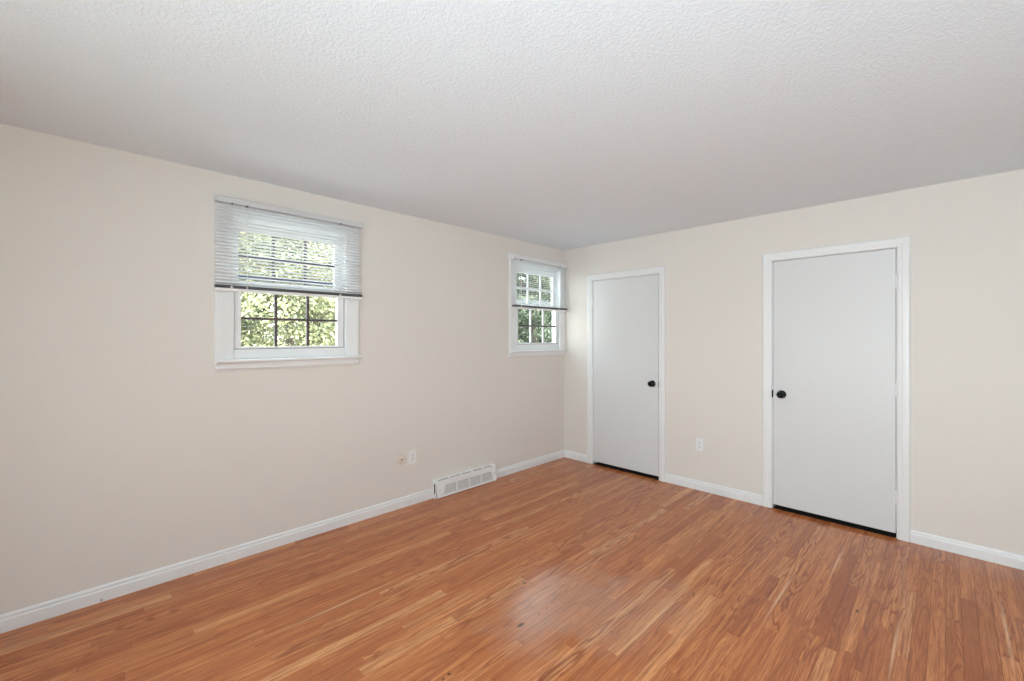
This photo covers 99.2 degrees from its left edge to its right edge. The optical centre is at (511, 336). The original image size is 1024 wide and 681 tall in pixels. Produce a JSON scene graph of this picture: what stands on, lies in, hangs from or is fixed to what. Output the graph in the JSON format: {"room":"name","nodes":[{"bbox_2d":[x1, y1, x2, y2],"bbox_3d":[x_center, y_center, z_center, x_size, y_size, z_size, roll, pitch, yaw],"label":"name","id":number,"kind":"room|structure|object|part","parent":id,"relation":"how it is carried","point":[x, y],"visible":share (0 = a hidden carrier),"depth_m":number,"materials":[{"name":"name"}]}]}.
{"room":"empty bedroom","nodes":[
{"label":"empty bedroom","id":0,"kind":"room"},
{"bbox_2d":[0,123,563,614],"bbox_3d":[-1.208,0.206,3.409,0.110,2.660,5.370,0,0,45],"label":"wall","id":1,"kind":"structure","parent":0,"point":[125,452],"depth_m":2.58,"materials":[{"name":"white paint"}]},
{"bbox_2d":[0,488,432,633],"bbox_3d":[-1.822,1.373,2.708,0.014,0.085,3.190,0,0,45],"label":"baseboard","id":2,"kind":"structure","parent":1,"relation":"attached to","point":[9,621],"depth_m":2.58,"materials":[{"name":"white paint"}]},
{"bbox_2d":[215,202,362,370],"bbox_3d":[-1.531,-0.328,3.051,0.180,1.078,0.937,0,0,45],"label":"window","id":3,"kind":"structure","parent":1,"relation":"in","point":[229,353],"depth_m":2.97,"materials":[{"name":"white paint"}]},
{"bbox_3d":[-1.580,-0.397,3.091,0.018,0.030,0.722,0,0,45],"label":"storm rail","id":4,"kind":"part","parent":3,"relation":"part of","materials":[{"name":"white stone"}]},
{"bbox_3d":[-1.557,-0.543,3.068,0.031,0.434,0.712,0,0,45],"label":"sash","id":5,"kind":"part","parent":3,"relation":"part of","materials":[{"name":"white paint"}]},
{"bbox_2d":[214,194,362,299],"bbox_3d":[-1.479,-0.577,2.997,0.040,0.588,0.952,0,0,45],"label":"window blind","id":6,"kind":"object","parent":3,"relation":"attached to","point":[232,202],"visible":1,"depth_m":2.94,"materials":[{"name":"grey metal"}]},
{"bbox_3d":[-1.754,-0.560,2.723,0.030,0.544,0.012,0,0,45],"label":"ladder cord","id":7,"kind":"part","parent":6,"relation":"part of","materials":[{"name":"white fabric"}]},
{"bbox_3d":[-1.482,-0.294,2.996,0.026,0.018,0.946,0,0,45],"label":"rail","id":8,"kind":"part","parent":6,"relation":"part of","materials":[{"name":"white plastic"}]},
{"bbox_3d":[-1.479,-0.850,2.999,0.026,0.036,0.942,0,0,45],"label":"head rail","id":9,"kind":"part","parent":6,"relation":"part of","materials":[{"name":"grey metal"}]},
{"bbox_3d":[-1.269,-0.560,3.209,0.030,0.544,0.012,0,0,45],"label":"ladder cord","id":10,"kind":"part","parent":6,"relation":"part of","materials":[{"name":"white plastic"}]},
{"bbox_3d":[-1.532,-0.133,3.044,0.033,0.418,0.712,0,0,45],"label":"sash","id":11,"kind":"part","parent":3,"relation":"part of","materials":[{"name":"white paint"}]},
{"bbox_3d":[-1.556,-0.324,3.068,0.120,0.930,0.744,0,0,45],"label":"frame","id":12,"kind":"part","parent":3,"relation":"part of","materials":[{"name":"white paint"}]},
{"bbox_2d":[397,454,405,463],"bbox_3d":[-0.915,1.016,3.615,0.014,0.082,0.082,0,0,45],"label":"cover plate","id":13,"kind":"object","parent":1,"relation":"attached to","point":[401,458],"visible":1,"depth_m":3.61,"materials":[{"name":"beige plastic"}]},
{"bbox_2d":[409,449,415,463],"bbox_3d":[-0.841,1.014,3.692,0.009,0.117,0.070,0,0,45],"label":"wall outlet","id":14,"kind":"object","parent":1,"relation":"attached to","point":[412,453],"visible":1,"depth_m":3.69,"materials":[{"name":"white plastic"}]},
{"bbox_2d":[433,464,496,498],"bbox_3d":[-0.423,1.340,4.069,0.066,0.152,0.714,0,0,45],"label":"air vent","id":15,"kind":"object","parent":1,"relation":"in","point":[442,487],"visible":1,"depth_m":4.02,"materials":[{"name":"white metal"}]},
{"bbox_3d":[-0.558,1.351,3.902,0.009,0.082,0.138,0,0,45],"label":"panel","id":16,"kind":"part","parent":15,"relation":"part of","materials":[{"name":"grey metal"}]},
{"bbox_3d":[-0.452,1.351,4.008,0.009,0.082,0.130,0,0,45],"label":"panel","id":17,"kind":"part","parent":15,"relation":"part of","materials":[{"name":"grey metal"}]},
{"bbox_3d":[-0.348,1.351,4.112,0.009,0.082,0.130,0,0,45],"label":"panel","id":18,"kind":"part","parent":15,"relation":"part of","materials":[{"name":"grey metal"}]},
{"bbox_3d":[-0.242,1.351,4.218,0.009,0.082,0.138,0,0,45],"label":"panel","id":19,"kind":"part","parent":15,"relation":"part of","materials":[{"name":"grey metal"}]},
{"bbox_2d":[496,450,564,477],"bbox_3d":[0.215,1.373,4.746,0.014,0.085,1.146,0,0,45],"label":"baseboard","id":20,"kind":"structure","parent":1,"relation":"attached to","point":[507,470],"depth_m":4.70,"materials":[{"name":"white paint"}]},
{"bbox_2d":[509,253,567,356],"bbox_3d":[0.270,-0.328,4.852,0.180,1.078,0.916,0,0,45],"label":"window","id":21,"kind":"structure","parent":1,"relation":"in","point":[557,347],"depth_m":4.85,"materials":[{"name":"white paint"}]},
{"bbox_3d":[0.228,-0.397,4.899,0.018,0.030,0.722,0,0,45],"label":"storm rail","id":22,"kind":"part","parent":21,"relation":"part of","materials":[{"name":"white"}]},
{"bbox_3d":[0.251,-0.543,4.877,0.031,0.434,0.712,0,0,45],"label":"sash","id":23,"kind":"part","parent":21,"relation":"part of","materials":[{"name":"white paint"}]},
{"bbox_3d":[0.276,-0.133,4.852,0.033,0.418,0.712,0,0,45],"label":"sash","id":24,"kind":"part","parent":21,"relation":"part of","materials":[{"name":"white paint"}]},
{"bbox_3d":[0.252,-0.324,4.876,0.120,0.930,0.744,0,0,45],"label":"frame","id":25,"kind":"part","parent":21,"relation":"part of","materials":[{"name":"white paint"}]},
{"bbox_2d":[512,254,567,311],"bbox_3d":[0.329,-0.571,4.804,0.040,0.556,0.901,0,0,45],"label":"window blind","id":26,"kind":"object","parent":21,"relation":"attached to","point":[536,307],"visible":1,"depth_m":4.74,"materials":[{"name":"white plastic"}]},
{"bbox_3d":[0.088,-0.554,4.566,0.030,0.512,0.012,0,0,45],"label":"ladder cord","id":27,"kind":"part","parent":26,"relation":"part of","materials":[{"name":"white fabric"}]},
{"bbox_3d":[0.325,-0.304,4.803,0.026,0.018,0.895,0,0,45],"label":"rail","id":28,"kind":"part","parent":26,"relation":"part of","materials":[{"name":"white plastic"}]},
{"bbox_3d":[0.329,-0.828,4.807,0.026,0.036,0.891,0,0,45],"label":"head rail","id":29,"kind":"part","parent":26,"relation":"part of","materials":[{"name":"white plastic"}]},
{"bbox_2d":[0,0,1023,249],"bbox_3d":[0.612,-1.084,2.111,4.620,0.120,6.110,0,0,45],"label":"ceiling","id":30,"kind":"structure","parent":0,"point":[558,124],"depth_m":1.86,"materials":[{"name":"white paint"}]},
{"bbox_2d":[0,457,1023,680],"bbox_3d":[0.612,1.476,2.111,4.620,0.120,6.110,0,0,45],"label":"floor","id":31,"kind":"structure","parent":0,"point":[562,569],"depth_m":2.31,"materials":[{"name":"brown wood"}]},
{"bbox_2d":[564,169,1023,555],"bbox_3d":[2.235,0.146,3.621,4.460,2.540,0.120,0,0,45],"label":"wall","id":32,"kind":"structure","parent":0,"point":[967,235],"depth_m":3.00,"materials":[{"name":"white paint"}]},
{"bbox_2d":[564,450,586,462],"bbox_3d":[0.734,1.373,5.028,0.319,0.085,0.014,0,0,45],"label":"baseboard","id":33,"kind":"structure","parent":32,"relation":"attached to","point":[568,454],"depth_m":5.02,"materials":[{"name":"white paint"}]},
{"bbox_2d":[587,266,664,481],"bbox_3d":[1.197,0.359,4.615,0.918,2.113,0.182,0,0,45],"label":"door","id":34,"kind":"structure","parent":32,"relation":"in","point":[626,309],"depth_m":4.56,"materials":[{"name":"white paint"}]},
{"bbox_2d":[696,438,703,451],"bbox_3d":[1.735,0.995,4.030,0.070,0.117,0.009,0,0,45],"label":"wall outlet","id":35,"kind":"object","parent":32,"relation":"attached to","point":[699,442],"visible":1,"depth_m":4.03,"materials":[{"name":"white plastic"}]},
{"bbox_2d":[665,473,761,505],"bbox_3d":[1.799,1.373,3.962,0.857,0.085,0.014,0,0,45],"label":"baseboard","id":36,"kind":"structure","parent":32,"relation":"attached to","point":[728,492],"depth_m":3.92,"materials":[{"name":"white paint"}]},
{"bbox_2d":[762,236,910,541],"bbox_3d":[2.452,0.359,3.360,0.918,2.113,0.182,0,0,45],"label":"door","id":37,"kind":"structure","parent":32,"relation":"in","point":[836,319],"depth_m":3.30,"materials":[{"name":"white paint"}]},
{"bbox_2d":[910,530,1023,569],"bbox_3d":[3.202,1.373,2.560,1.273,0.085,0.014,0,0,45],"label":"baseboard","id":38,"kind":"structure","parent":32,"relation":"attached to","point":[988,554],"depth_m":2.81,"materials":[{"name":"white paint"}]},
{"label":"outside","id":39,"kind":"structure","parent":0,"visible":0},
{"bbox_3d":[0.616,4.416,5.156,120.000,0.200,120.000,0,0,45],"label":"yard","id":40,"kind":"structure","parent":39,"visible":0},
{"bbox_2d":[238,231,335,348],"bbox_3d":[-5.097,0.599,9.786,4.841,7.443,4.784,0,0,31],"label":"leafy tree","id":41,"kind":"object","parent":40,"relation":"on","point":[322,308],"visible":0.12,"depth_m":8.74,"materials":[{"name":"green plant"}]},
{"bbox_2d":[238,235,335,345],"bbox_3d":[-7.585,-0.235,15.606,6.856,9.110,6.646,0,0,45],"label":"leafy tree","id":42,"kind":"object","parent":40,"relation":"on","point":[262,310],"visible":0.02,"depth_m":13.69,"materials":[{"name":"plant"}]},
{"bbox_2d":[517,273,550,341],"bbox_3d":[0.905,-0.314,21.565,7.022,9.266,6.679,0,0,0],"label":"leafy tree","id":43,"kind":"object","parent":40,"relation":"on","point":[523,334],"visible":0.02,"depth_m":19.09,"materials":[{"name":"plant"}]},
{"bbox_2d":[517,272,551,342],"bbox_3d":[0.806,0.022,14.376,4.839,8.595,5.307,0,0,26],"label":"leafy tree","id":44,"kind":"object","parent":40,"relation":"on","point":[523,314],"visible":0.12,"depth_m":12.73,"materials":[{"name":"green plant"}]}
]}

